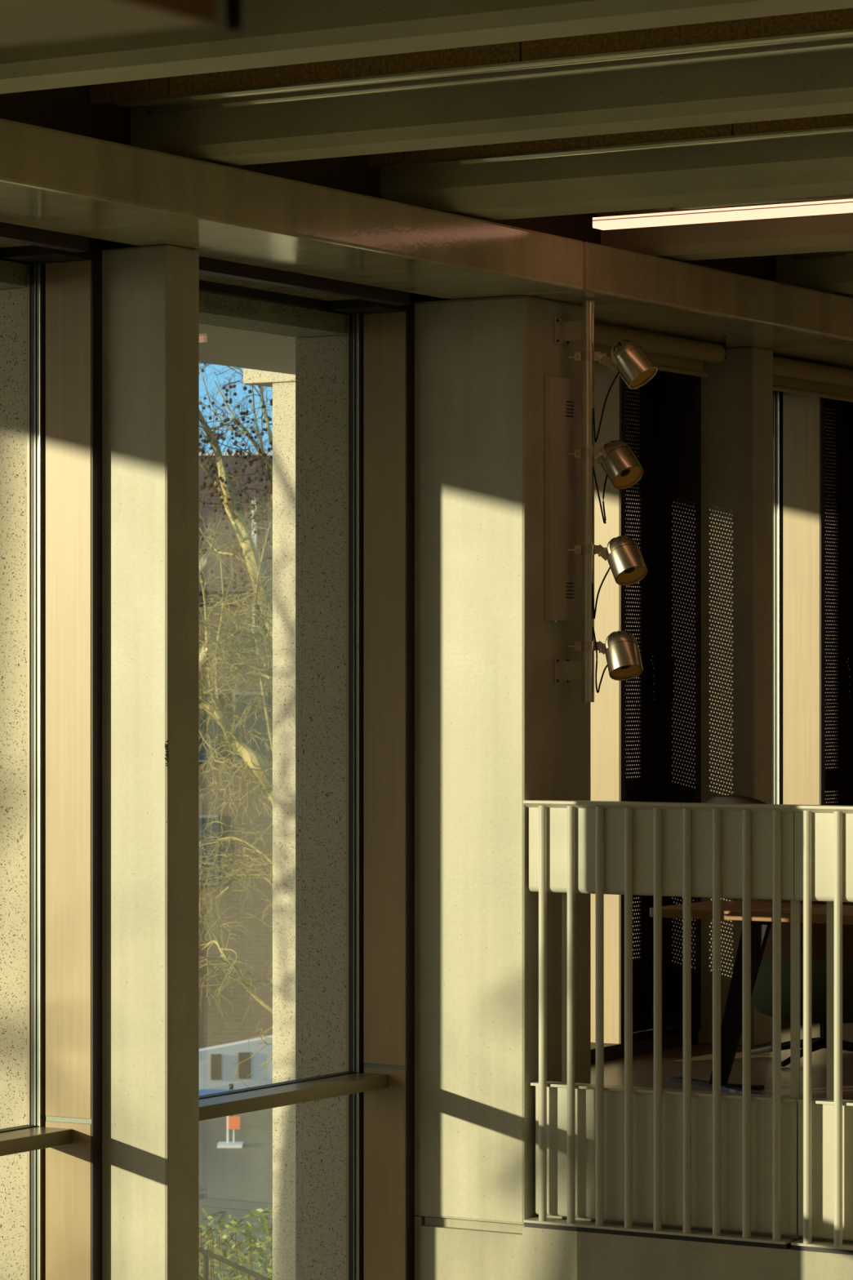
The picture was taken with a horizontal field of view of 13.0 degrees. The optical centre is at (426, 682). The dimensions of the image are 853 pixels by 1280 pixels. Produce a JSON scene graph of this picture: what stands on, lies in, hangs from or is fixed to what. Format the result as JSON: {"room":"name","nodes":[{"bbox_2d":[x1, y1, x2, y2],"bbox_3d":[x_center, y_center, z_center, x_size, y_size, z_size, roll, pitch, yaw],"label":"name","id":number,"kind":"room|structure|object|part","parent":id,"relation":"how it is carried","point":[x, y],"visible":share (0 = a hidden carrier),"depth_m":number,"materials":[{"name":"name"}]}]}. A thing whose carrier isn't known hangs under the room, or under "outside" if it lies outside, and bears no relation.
{"room":"building atrium","nodes":[
{"label":"building atrium","id":0,"kind":"room"},
{"bbox_2d":[0,240,449,337],"bbox_3d":[-2.184,-1.683,11.335,0.245,0.719,25.000,0,0,31],"label":"trim","id":1,"kind":"structure","parent":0,"point":[215,309],"depth_m":13.77,"materials":[{"name":"concrete"}]},
{"bbox_2d":[199,1107,272,1279],"bbox_3d":[-44.667,6.658,75.875,139.000,0.200,220.000,0,0,31],"label":"ground","id":2,"kind":"structure","parent":0,"point":[234,1181],"depth_m":50.06,"materials":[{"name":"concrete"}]},
{"bbox_2d":[199,1083,233,1116],"bbox_3d":[-2.900,6.228,55.060,3.400,0.660,0.120,0,0,0],"label":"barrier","id":3,"kind":"object","parent":2,"relation":"on","point":[202,1092],"visible":0.11,"depth_m":55.00,"materials":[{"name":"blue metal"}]},
{"bbox_3d":[-2.870,6.228,55.090,0.060,0.660,0.060,0,0,0],"label":"post","id":4,"kind":"part","parent":3,"relation":"part of","materials":[{"name":"white metal"}]},
{"bbox_2d":[217,1115,243,1147],"bbox_3d":[-2.775,6.338,53.000,0.350,0.440,0.400,0,0,0],"label":"sign","id":5,"kind":"object","parent":2,"relation":"on","point":[232,1122],"visible":0.91,"depth_m":52.99,"materials":[{"name":"orange metal"}]},
{"bbox_2d":[217,1142,243,1147],"bbox_3d":[-2.775,6.538,53.000,0.350,0.040,0.400,0,0,0],"label":"base","id":6,"kind":"object","parent":5,"relation":"attached to","point":[220,1144],"depth_m":52.84,"materials":[{"name":"white concrete"}]},
{"bbox_2d":[199,1247,271,1279],"bbox_3d":[-1.325,5.125,24.952,0.720,2.865,0.141,0,0,16],"label":"stair rail","id":7,"kind":"object","parent":2,"relation":"on","point":[256,1275],"visible":0.74,"depth_m":24.90,"materials":[{"name":"black metal"}]},
{"bbox_3d":[-1.470,5.178,24.950,0.033,2.760,0.033,0,0,8],"label":"post","id":8,"kind":"part","parent":7,"relation":"part of","materials":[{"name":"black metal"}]},
{"bbox_2d":[199,452,272,1048],"bbox_3d":[-3.000,1.163,68.950,19.000,10.790,11.100,0,0,0],"label":"brick house","id":9,"kind":"object","parent":2,"relation":"on","point":[214,1030],"visible":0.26,"depth_m":64.00,"materials":[{"name":"brick"}]},
{"bbox_2d":[199,501,272,1091],"bbox_3d":[-1.299,2.704,28.944,2.321,8.364,1.845,0,0,24],"label":"plane tree","id":10,"kind":"object","parent":2,"relation":"on","point":[254,762],"visible":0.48,"depth_m":28.95,"materials":[{"name":"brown plant"}]},
{"bbox_2d":[199,362,272,992],"bbox_3d":[-1.510,1.483,31.944,2.620,10.077,1.942,0,0,-25],"label":"plane tree","id":11,"kind":"object","parent":2,"relation":"on","point":[227,495],"visible":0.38,"depth_m":31.86,"materials":[{"name":"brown plant"}]},
{"bbox_2d":[199,1035,272,1089],"bbox_3d":[-2.645,6.008,60.235,3.390,1.100,0.291,0,0,-18],"label":"wall","id":12,"kind":"structure","parent":2,"relation":"on","point":[214,1061],"depth_m":59.98,"materials":[{"name":"paint"}]},
{"bbox_2d":[199,1207,272,1279],"bbox_3d":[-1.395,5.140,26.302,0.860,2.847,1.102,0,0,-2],"label":"leafy shrub","id":13,"kind":"object","parent":2,"relation":"on","point":[254,1246],"visible":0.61,"depth_m":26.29,"materials":[{"name":"green plant"}]},
{"bbox_2d":[272,382,295,1279],"bbox_3d":[-0.597,2.433,21.286,0.340,8.250,0.500,0,0,31],"label":"post","id":14,"kind":"object","parent":2,"relation":"on","point":[283,393],"visible":0.2,"depth_m":21.12,"materials":[{"name":"concrete"}]},
{"bbox_2d":[243,368,295,386],"bbox_3d":[1.350,-1.942,24.713,0.525,0.500,8.420,0,0,31],"label":"beam","id":15,"kind":"structure","parent":14,"relation":"on","point":[251,376],"depth_m":21.17,"materials":[{"name":"concrete"}]},
{"bbox_2d":[199,323,296,374],"bbox_3d":[-1.964,-1.946,15.284,3.450,0.493,60.000,0,0,31],"label":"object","id":16,"kind":"structure","parent":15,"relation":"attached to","point":[218,345],"depth_m":19.15,"materials":[{"name":"grey concrete"}]},
{"bbox_2d":[0,84,852,297],"bbox_3d":[-1.495,-1.841,10.922,0.100,0.442,25.000,0,0,31],"label":"wall","id":17,"kind":"structure","parent":0,"point":[68,109],"depth_m":12.61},
{"bbox_2d":[420,1215,852,1279],"bbox_3d":[6.345,2.148,15.537,9.440,1.119,9.020,0,0,31],"label":"gallery slab","id":18,"kind":"object","parent":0,"point":[451,1249],"visible":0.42,"depth_m":13.72,"materials":[{"name":"concrete"}]},
{"bbox_2d":[414,294,591,1225],"bbox_3d":[0.178,0.288,14.303,0.747,3.450,0.521,0,0,31],"label":"concrete column","id":19,"kind":"structure","parent":18,"relation":"on","point":[495,732],"depth_m":14.02,"materials":[{"name":"beige concrete"}]},
{"bbox_2d":[544,375,577,622],"bbox_3d":[0.506,-0.684,14.090,0.032,0.924,0.199,0,0,31],"label":"box","id":20,"kind":"object","parent":19,"relation":"attached to","point":[560,393],"visible":1,"depth_m":14.05,"materials":[{"name":"grey paint"}]},
{"bbox_2d":[554,300,594,702],"bbox_3d":[0.566,-0.678,14.085,0.141,1.504,0.102,0,0,31],"label":"pole","id":21,"kind":"object","parent":19,"relation":"attached to","point":[566,331],"visible":1,"depth_m":14.04,"materials":[{"name":"metal"}]},
{"bbox_3d":[0.509,-0.044,14.119,0.008,0.100,0.102,0,0,31],"label":"bracket plate","id":22,"kind":"part","parent":21,"relation":"part of","materials":[{"name":"grey paint"}]},
{"bbox_3d":[0.509,-1.322,14.119,0.008,0.100,0.102,0,0,31],"label":"bracket plate","id":23,"kind":"part","parent":21,"relation":"part of","materials":[{"name":"grey paint"}]},
{"bbox_3d":[0.551,-0.044,14.094,0.090,0.074,0.020,0,0,31],"label":"bracket arm","id":24,"kind":"part","parent":21,"relation":"part of","materials":[{"name":"grey paint"}]},
{"bbox_3d":[0.551,-1.322,14.094,0.090,0.074,0.020,0,0,31],"label":"bracket arm","id":25,"kind":"part","parent":21,"relation":"part of","materials":[{"name":"grey paint"}]},
{"bbox_2d":[568,626,643,693],"bbox_3d":[0.685,-0.084,14.059,0.274,0.248,0.170,0,0,31],"label":"spotlight","id":26,"kind":"object","parent":21,"relation":"attached to","point":[620,648],"visible":1,"depth_m":14.02,"materials":[{"name":"metal"}]},
{"bbox_3d":[0.657,-0.130,14.054,0.055,0.052,0.010,0,0,7],"label":"arm","id":27,"kind":"part","parent":26,"relation":"part of","materials":[{"name":"metal"}]},
{"bbox_2d":[568,440,644,524],"bbox_3d":[0.684,-0.751,14.063,0.276,0.314,0.162,0,0,31],"label":"spotlight","id":28,"kind":"object","parent":21,"relation":"attached to","point":[620,464],"visible":1,"depth_m":14.03,"materials":[{"name":"metal"}]},
{"bbox_3d":[0.651,-0.846,14.046,0.045,0.058,0.013,0,0,0],"label":"arm","id":29,"kind":"part","parent":28,"relation":"part of","materials":[{"name":"metal"}]},
{"bbox_2d":[568,535,648,618],"bbox_3d":[0.691,-0.394,14.065,0.296,0.312,0.158,0,0,24],"label":"spotlight","id":30,"kind":"object","parent":21,"relation":"attached to","point":[624,557],"visible":1,"depth_m":14.03,"materials":[{"name":"metal"}]},
{"bbox_3d":[0.661,-0.487,14.052,0.065,0.063,0.011,0,0,9],"label":"arm","id":31,"kind":"part","parent":30,"relation":"part of","materials":[{"name":"metal"}]},
{"bbox_2d":[568,339,657,442],"bbox_3d":[0.704,-1.091,14.057,0.333,0.386,0.137,0,0,21],"label":"spotlight","id":32,"kind":"object","parent":21,"relation":"attached to","point":[628,357],"visible":1,"depth_m":14.01,"materials":[{"name":"metal"}]},
{"bbox_3d":[0.673,-1.206,14.045,0.089,0.074,0.012,0,0,13],"label":"arm","id":33,"kind":"part","parent":32,"relation":"part of","materials":[{"name":"metal"}]},
{"bbox_2d":[523,800,803,1248],"bbox_3d":[0.857,1.225,13.630,1.086,1.578,0.132,0,0,31],"label":"railing section","id":34,"kind":"object","parent":18,"relation":"on","point":[686,1157],"visible":1,"depth_m":13.58,"materials":[{"name":"beige paint"}]},
{"bbox_3d":[0.519,1.216,13.876,0.034,1.541,0.012,0,0,31],"label":"post","id":35,"kind":"part","parent":34,"relation":"part of","materials":[{"name":"beige metal"}]},
{"bbox_3d":[0.848,0.449,13.615,1.086,0.026,0.097,0,0,31],"label":"rail","id":36,"kind":"part","parent":34,"relation":"part of","materials":[{"name":"white metal"}]},
{"bbox_3d":[0.849,1.991,13.636,1.066,0.010,0.130,0,0,31],"label":"plate","id":37,"kind":"part","parent":34,"relation":"part of","materials":[{"name":"beige paint"}]},
{"bbox_3d":[0.857,0.618,13.625,1.079,0.316,0.060,0,0,31],"label":"panel","id":38,"kind":"part","parent":34,"relation":"part of","materials":[{"name":"beige paint"}]},
{"bbox_3d":[0.867,1.732,13.629,1.065,0.481,0.024,0,0,31],"label":"panel","id":39,"kind":"part","parent":34,"relation":"part of","materials":[{"name":"beige paint"}]},
{"bbox_3d":[1.319,1.216,13.396,0.034,1.541,0.012,0,0,31],"label":"post","id":40,"kind":"part","parent":34,"relation":"part of","materials":[{"name":"white metal"}]},
{"bbox_2d":[790,804,852,1254],"bbox_3d":[1.839,1.225,13.041,1.200,1.578,0.132,0,0,31],"label":"railing section","id":41,"kind":"object","parent":18,"relation":"on","point":[823,833],"visible":1,"depth_m":13.27,"materials":[{"name":"beige paint"}]},
{"bbox_3d":[1.830,0.449,13.026,1.200,0.026,0.097,0,0,31],"label":"rail","id":42,"kind":"part","parent":41,"relation":"part of","materials":[{"name":"white metal"}]},
{"bbox_3d":[1.831,1.991,13.047,1.180,0.010,0.130,0,0,31],"label":"plate","id":43,"kind":"part","parent":41,"relation":"part of","materials":[{"name":"beige paint"}]},
{"bbox_3d":[1.837,0.618,13.038,1.197,0.316,0.060,0,0,31],"label":"panel","id":44,"kind":"part","parent":41,"relation":"part of","materials":[{"name":"beige paint"}]},
{"bbox_3d":[1.842,1.732,13.044,1.196,0.481,0.024,0,0,31],"label":"panel","id":45,"kind":"part","parent":41,"relation":"part of","materials":[{"name":"beige paint"}]},
{"bbox_3d":[1.440,1.216,13.324,0.034,1.541,0.012,0,0,31],"label":"post","id":46,"kind":"part","parent":41,"relation":"part of","materials":[{"name":"beige metal"}]},
{"bbox_2d":[591,1022,852,1100],"bbox_3d":[6.299,1.573,15.617,9.600,0.030,8.930,0,0,31],"label":"floor","id":47,"kind":"structure","parent":0,"point":[762,1064],"depth_m":15.11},
{"bbox_2d":[591,360,626,1044],"bbox_3d":[0.469,0.008,15.123,0.402,3.100,1.184,0,0,31],"label":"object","id":48,"kind":"structure","parent":47,"relation":"on","point":[608,709],"depth_m":15.58,"materials":[{"name":"brown wood"}]},
{"bbox_2d":[626,374,657,1032],"bbox_3d":[0.856,0.051,15.965,0.050,2.893,0.665,0,0,31],"label":"panel","id":49,"kind":"object","parent":47,"relation":"on","point":[642,788],"visible":0.17,"depth_m":16.12,"materials":[{"name":"brown metal"}]},
{"bbox_3d":[0.972,-0.097,16.149,0.040,0.050,0.040,0,0,31],"label":"handle","id":50,"kind":"part","parent":49,"relation":"part of","materials":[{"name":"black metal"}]},
{"bbox_3d":[0.981,-0.004,16.143,0.018,0.165,0.020,0,0,31],"label":"lever","id":51,"kind":"part","parent":49,"relation":"part of","materials":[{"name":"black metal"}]},
{"bbox_2d":[591,1029,697,1063],"bbox_3d":[0.602,1.529,15.426,0.225,0.058,1.839,0,0,31],"label":"plinth","id":52,"kind":"object","parent":47,"relation":"on","point":[642,1041],"visible":0.36,"depth_m":15.78,"materials":[{"name":"black wood"}]},
{"bbox_2d":[697,346,773,1046],"bbox_3d":[1.222,0.060,16.252,0.533,2.995,0.195,0,0,31],"label":"concrete column","id":53,"kind":"structure","parent":47,"relation":"on","point":[737,390],"depth_m":16.10,"materials":[{"name":"concrete"}]},
{"bbox_2d":[448,241,852,368],"bbox_3d":[2.645,-1.528,17.768,0.601,0.183,9.000,0,0,31],"label":"beam","id":54,"kind":"structure","parent":53,"relation":"on","point":[628,289],"depth_m":14.88,"materials":[{"name":"wood"}]},
{"bbox_2d":[594,323,725,377],"bbox_3d":[0.830,-1.362,15.183,0.090,0.150,1.579,0,0,31],"label":"roller blind","id":55,"kind":"object","parent":54,"relation":"attached to","point":[668,353],"visible":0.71,"depth_m":15.45,"materials":[{"name":"beige fabric"}]},
{"bbox_2d":[655,370,701,1031],"bbox_3d":[1.087,0.051,16.187,0.195,2.893,0.054,0,0,31],"label":"perforated panel","id":56,"kind":"object","parent":53,"relation":"attached to","point":[677,396],"visible":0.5,"depth_m":16.16,"materials":[{"name":"black metal"}]},
{"bbox_2d":[649,901,852,1094],"bbox_3d":[1.802,1.213,14.089,2.039,0.690,0.738,0,0,31],"label":"table","id":57,"kind":"object","parent":47,"relation":"on","point":[762,913],"visible":0.64,"depth_m":14.36,"materials":[{"name":"black metal"}]},
{"bbox_3d":[1.206,1.224,14.379,0.255,0.643,0.037,0,0,31],"label":"leg","id":58,"kind":"part","parent":57,"relation":"part of","materials":[{"name":"black metal"}]},
{"bbox_2d":[726,346,829,804],"bbox_3d":[1.499,0.008,16.841,0.402,3.100,1.099,0,0,31],"label":"window","id":59,"kind":"structure","parent":47,"relation":"on","point":[798,420],"depth_m":17.29,"materials":[{"name":"oak"},{"name":"aluminium"},{"name":"clear glass"}]},
{"bbox_2d":[773,355,852,402],"bbox_3d":[1.931,-1.361,17.093,0.090,0.152,1.909,0,0,31],"label":"roller blind","id":60,"kind":"object","parent":59,"relation":"attached to","point":[789,375],"visible":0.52,"depth_m":16.73,"materials":[{"name":"beige fabric"}]},
{"bbox_2d":[706,795,852,1066],"bbox_3d":[1.568,1.006,15.412,0.886,1.101,0.690,0,0,-34],"label":"lounge chair","id":61,"kind":"object","parent":47,"relation":"on","point":[762,998],"visible":0.35,"depth_m":15.19,"materials":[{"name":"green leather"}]},
{"bbox_2d":[733,795,766,804],"bbox_3d":[1.470,0.888,15.342,0.585,0.863,0.621,0,0,-35],"label":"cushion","id":62,"kind":"object","parent":61,"relation":"on","point":[736,798],"depth_m":15.09,"materials":[{"name":"fabric"}]},
{"bbox_3d":[1.505,1.509,15.575,0.365,0.096,0.044,0,0,37],"label":"leg","id":63,"kind":"part","parent":61,"relation":"part of","materials":[{"name":"black metal"}]},
{"bbox_3d":[1.649,1.250,15.467,0.690,0.295,0.690,0,0,31],"label":"seat","id":64,"kind":"part","parent":61,"relation":"part of","materials":[{"name":"green fabric"}]},
{"bbox_3d":[1.542,1.509,15.323,0.044,0.096,0.365,0,0,37],"label":"leg","id":65,"kind":"part","parent":61,"relation":"part of","materials":[{"name":"black metal"}]},
{"bbox_3d":[1.649,1.448,15.467,0.049,0.120,0.050,0,0,31],"label":"stem","id":66,"kind":"part","parent":61,"relation":"part of","materials":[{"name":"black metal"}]},
{"bbox_3d":[1.793,1.509,15.360,0.365,0.096,0.044,0,0,37],"label":"leg","id":67,"kind":"part","parent":61,"relation":"part of","materials":[{"name":"black metal"}]},
{"bbox_2d":[781,1020,803,1028],"bbox_3d":[1.808,1.529,17.436,0.225,0.058,2.430,0,0,31],"label":"plinth","id":68,"kind":"object","parent":47,"relation":"on","point":[784,1024],"visible":0.02,"depth_m":16.91,"materials":[{"name":"black"}]},
{"bbox_2d":[825,398,852,805],"bbox_3d":[1.878,0.051,17.670,0.050,2.893,0.721,0,0,31],"label":"panel","id":69,"kind":"object","parent":47,"relation":"on","point":[839,666],"visible":0.24,"depth_m":17.83,"materials":[{"name":"brown metal"}]},
{"bbox_3d":[2.009,-0.097,17.878,0.040,0.050,0.040,0,0,31],"label":"handle","id":70,"kind":"part","parent":69,"relation":"part of","materials":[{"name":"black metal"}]},
{"bbox_3d":[2.018,-0.004,17.872,0.018,0.165,0.020,0,0,31],"label":"lever","id":71,"kind":"part","parent":69,"relation":"part of","materials":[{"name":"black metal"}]},
{"bbox_3d":[2.081,-2.152,8.778,10.200,0.180,25.400,0,0,31],"label":"ceiling","id":72,"kind":"structure","parent":0,"visible":0},
{"bbox_2d":[0,0,242,46],"bbox_3d":[-0.951,-1.220,2.206,1.360,1.645,1.010,0,0,31],"label":"box","id":73,"kind":"object","parent":72,"relation":"hanging from","point":[21,21],"visible":1,"depth_m":2.28,"materials":[{"name":"brown wood"}]},
{"bbox_3d":[-0.117,-1.220,2.284,0.010,1.645,0.010,0,0,31],"label":"rod","id":74,"kind":"part","parent":73,"relation":"part of","materials":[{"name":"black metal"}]},
{"bbox_2d":[0,0,852,93],"bbox_3d":[2.206,-1.847,8.228,9.020,0.430,0.235,0,0,31],"label":"joist","id":75,"kind":"object","parent":72,"relation":"attached to","point":[274,33],"visible":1,"depth_m":9.60,"materials":[{"name":"wood"}]},
{"bbox_2d":[108,28,852,115],"bbox_3d":[2.877,-1.909,9.347,9.020,0.285,0.215,0,0,31],"label":"rail","id":76,"kind":"object","parent":72,"relation":"attached to","point":[836,40],"visible":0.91,"depth_m":10.93,"materials":[{"name":"grey metal"}]},
{"bbox_2d":[88,76,168,104],"bbox_3d":[-0.909,-1.923,11.510,0.294,0.269,0.025,0,0,31],"label":"ceiling panel","id":77,"kind":"object","parent":76,"relation":"on","point":[104,93],"visible":0.36,"depth_m":11.50,"materials":[{"name":"brown wood"}]},
{"bbox_2d":[168,41,521,95],"bbox_3d":[-0.251,-1.923,11.116,1.226,0.269,0.025,0,0,31],"label":"ceiling panel","id":78,"kind":"object","parent":76,"relation":"on","point":[507,52],"visible":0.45,"depth_m":11.09,"materials":[{"name":"brown wood"}]},
{"bbox_2d":[521,8,852,61],"bbox_3d":[0.807,-1.923,10.481,1.229,0.269,0.025,0,0,31],"label":"ceiling panel","id":79,"kind":"object","parent":76,"relation":"on","point":[839,19],"visible":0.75,"depth_m":10.51,"materials":[{"name":"brown wood"}]},
{"bbox_2d":[129,48,852,166],"bbox_3d":[2.998,-1.847,9.548,9.020,0.430,0.235,0,0,31],"label":"joist","id":80,"kind":"object","parent":72,"relation":"attached to","point":[816,84],"visible":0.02,"depth_m":11.10,"materials":[{"name":"wood"}]},
{"bbox_2d":[380,133,852,221],"bbox_3d":[3.801,-1.847,10.888,9.020,0.430,0.370,0,0,31],"label":"joist","id":81,"kind":"object","parent":72,"relation":"attached to","point":[817,166],"visible":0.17,"depth_m":12.60,"materials":[{"name":"wood"}]},
{"bbox_2d":[391,125,852,170],"bbox_3d":[3.715,-1.909,10.745,9.020,0.285,0.215,0,0,31],"label":"rail","id":82,"kind":"object","parent":72,"relation":"attached to","point":[846,129],"visible":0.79,"depth_m":12.46,"materials":[{"name":"grey metal"}]},
{"bbox_2d":[368,151,404,166],"bbox_3d":[-0.136,-1.923,12.947,0.143,0.269,0.025,0,0,31],"label":"ceiling panel","id":83,"kind":"object","parent":82,"relation":"on","point":[388,158],"visible":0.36,"depth_m":12.94,"materials":[{"name":"brown wood"}]},
{"bbox_2d":[404,123,733,162],"bbox_3d":[0.468,-1.923,12.585,1.250,0.269,0.025,0,0,31],"label":"ceiling panel","id":84,"kind":"object","parent":82,"relation":"on","point":[724,130],"visible":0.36,"depth_m":12.56,"materials":[{"name":"brown wood"}]},
{"bbox_2d":[733,113,852,135],"bbox_3d":[1.535,-1.923,11.945,1.226,0.269,0.025,0,0,31],"label":"ceiling panel","id":85,"kind":"object","parent":82,"relation":"on","point":[839,120],"visible":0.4,"depth_m":12.14,"materials":[{"name":"brown wood"}]},
{"bbox_2d":[596,194,852,216],"bbox_3d":[4.479,-1.909,12.018,9.020,0.285,0.215,0,0,31],"label":"rail","id":86,"kind":"object","parent":72,"relation":"attached to","point":[846,196],"visible":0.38,"depth_m":13.94,"materials":[{"name":"grey metal"}]},
{"bbox_2d":[592,198,852,230],"bbox_3d":[2.754,-1.704,12.213,4.980,0.144,0.087,0,0,31],"label":"lamp","id":87,"kind":"object","parent":86,"relation":"attached to","point":[842,206],"visible":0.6,"depth_m":13.19,"materials":[{"name":"white plastic"}]},
{"bbox_2d":[600,213,852,261],"bbox_3d":[4.600,-1.847,12.220,9.020,0.430,0.235,0,0,31],"label":"joist","id":88,"kind":"object","parent":72,"relation":"attached to","point":[831,232],"visible":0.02,"depth_m":14.17,"materials":[{"name":"wood"}]},
{"bbox_2d":[775,249,852,260],"bbox_3d":[5.279,-1.909,13.352,9.020,0.285,0.215,0,0,31],"label":"rail","id":89,"kind":"object","parent":72,"relation":"attached to","point":[841,253],"visible":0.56,"depth_m":15.59,"materials":[{"name":"grey metal"}]},
{"bbox_2d":[776,255,852,296],"bbox_3d":[5.400,-1.847,13.553,9.020,0.430,0.235,0,0,31],"label":"joist","id":90,"kind":"object","parent":72,"relation":"attached to","point":[830,275],"visible":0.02,"depth_m":15.68,"materials":[{"name":"wood"}]},
{"bbox_3d":[2.124,6.158,8.752,9.700,0.200,25.000,0,0,31],"label":"floor","id":91,"kind":"structure","parent":0,"visible":0},
{"bbox_2d":[102,244,199,1279],"bbox_3d":[-1.028,2.311,12.497,0.536,7.495,0.193,0,0,31],"label":"concrete column","id":92,"kind":"structure","parent":91,"relation":"on","point":[150,294],"depth_m":12.36,"materials":[{"name":"beige concrete"}]},
{"bbox_2d":[0,117,583,298],"bbox_3d":[-3.788,-1.528,7.041,0.601,0.183,15.984,0,0,31],"label":"beam","id":93,"kind":"structure","parent":92,"relation":"on","point":[51,180],"depth_m":12.08,"materials":[{"name":"wood"}]},
{"bbox_2d":[199,256,414,1279],"bbox_3d":[-0.570,2.208,13.391,0.402,7.500,1.813,0,0,31],"label":"window","id":94,"kind":"structure","parent":92,"relation":"attached to","point":[377,1082],"depth_m":14.13,"materials":[{"name":"brown wood"}]},
{"bbox_3d":[-0.731,0.044,13.459,0.008,2.878,1.763,0,0,31],"label":"pane","id":95,"kind":"part","parent":94,"relation":"part of","materials":[{"name":"clear glass"}]},
{"bbox_3d":[-0.733,-1.411,13.457,0.040,0.033,1.758,0,0,31],"label":"head rail","id":96,"kind":"part","parent":94,"relation":"part of","materials":[{"name":"black metal"}]},
{"bbox_2d":[414,1215,425,1279],"bbox_3d":[-0.016,4.035,14.419,0.295,4.045,0.520,0,0,31],"label":"concrete column","id":97,"kind":"structure","parent":91,"relation":"on","point":[419,1220],"depth_m":14.13,"materials":[{"name":"beige concrete"}]},
{"bbox_3d":[-5.145,2.318,6.057,0.595,7.280,11.100,0,0,31],"label":"wall","id":98,"kind":"structure","parent":0,"visible":0},
{"bbox_2d":[0,222,102,1279],"bbox_3d":[-1.647,2.208,11.595,0.402,7.500,1.998,0,0,31],"label":"window","id":99,"kind":"structure","parent":98,"relation":"in","point":[61,1138],"depth_m":12.42,"materials":[{"name":"brown wood"}]},
{"bbox_3d":[-1.810,-1.411,11.661,0.040,0.033,1.943,0,0,31],"label":"head rail","id":100,"kind":"part","parent":99,"relation":"part of","materials":[{"name":"black metal"}]},
{"bbox_3d":[-2.184,6.211,11.335,0.245,0.495,25.000,0,0,31],"label":"trim","id":101,"kind":"structure","parent":0,"visible":0},
{"bbox_2d":[0,287,26,1279],"bbox_3d":[-1.371,2.318,12.688,0.247,7.280,0.219,0,0,31],"label":"pier","id":102,"kind":"object","parent":101,"relation":"on","point":[13,301],"visible":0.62,"depth_m":12.57,"materials":[{"name":"concrete"}]},
{"bbox_2d":[295,334,346,1279],"bbox_3d":[-0.256,2.318,14.547,0.247,7.280,0.551,0,0,31],"label":"pier","id":103,"kind":"object","parent":101,"relation":"on","point":[320,361],"visible":0.46,"depth_m":14.31,"materials":[{"name":"concrete"}]},
{"bbox_2d":[825,408,827,803],"bbox_3d":[1.915,2.318,18.167,0.247,7.280,0.217,0,0,31],"label":"pier","id":104,"kind":"object","parent":101,"relation":"on","point":[826,408],"visible":0.02,"depth_m":18.04,"materials":[{"name":"concrete"}]}
]}

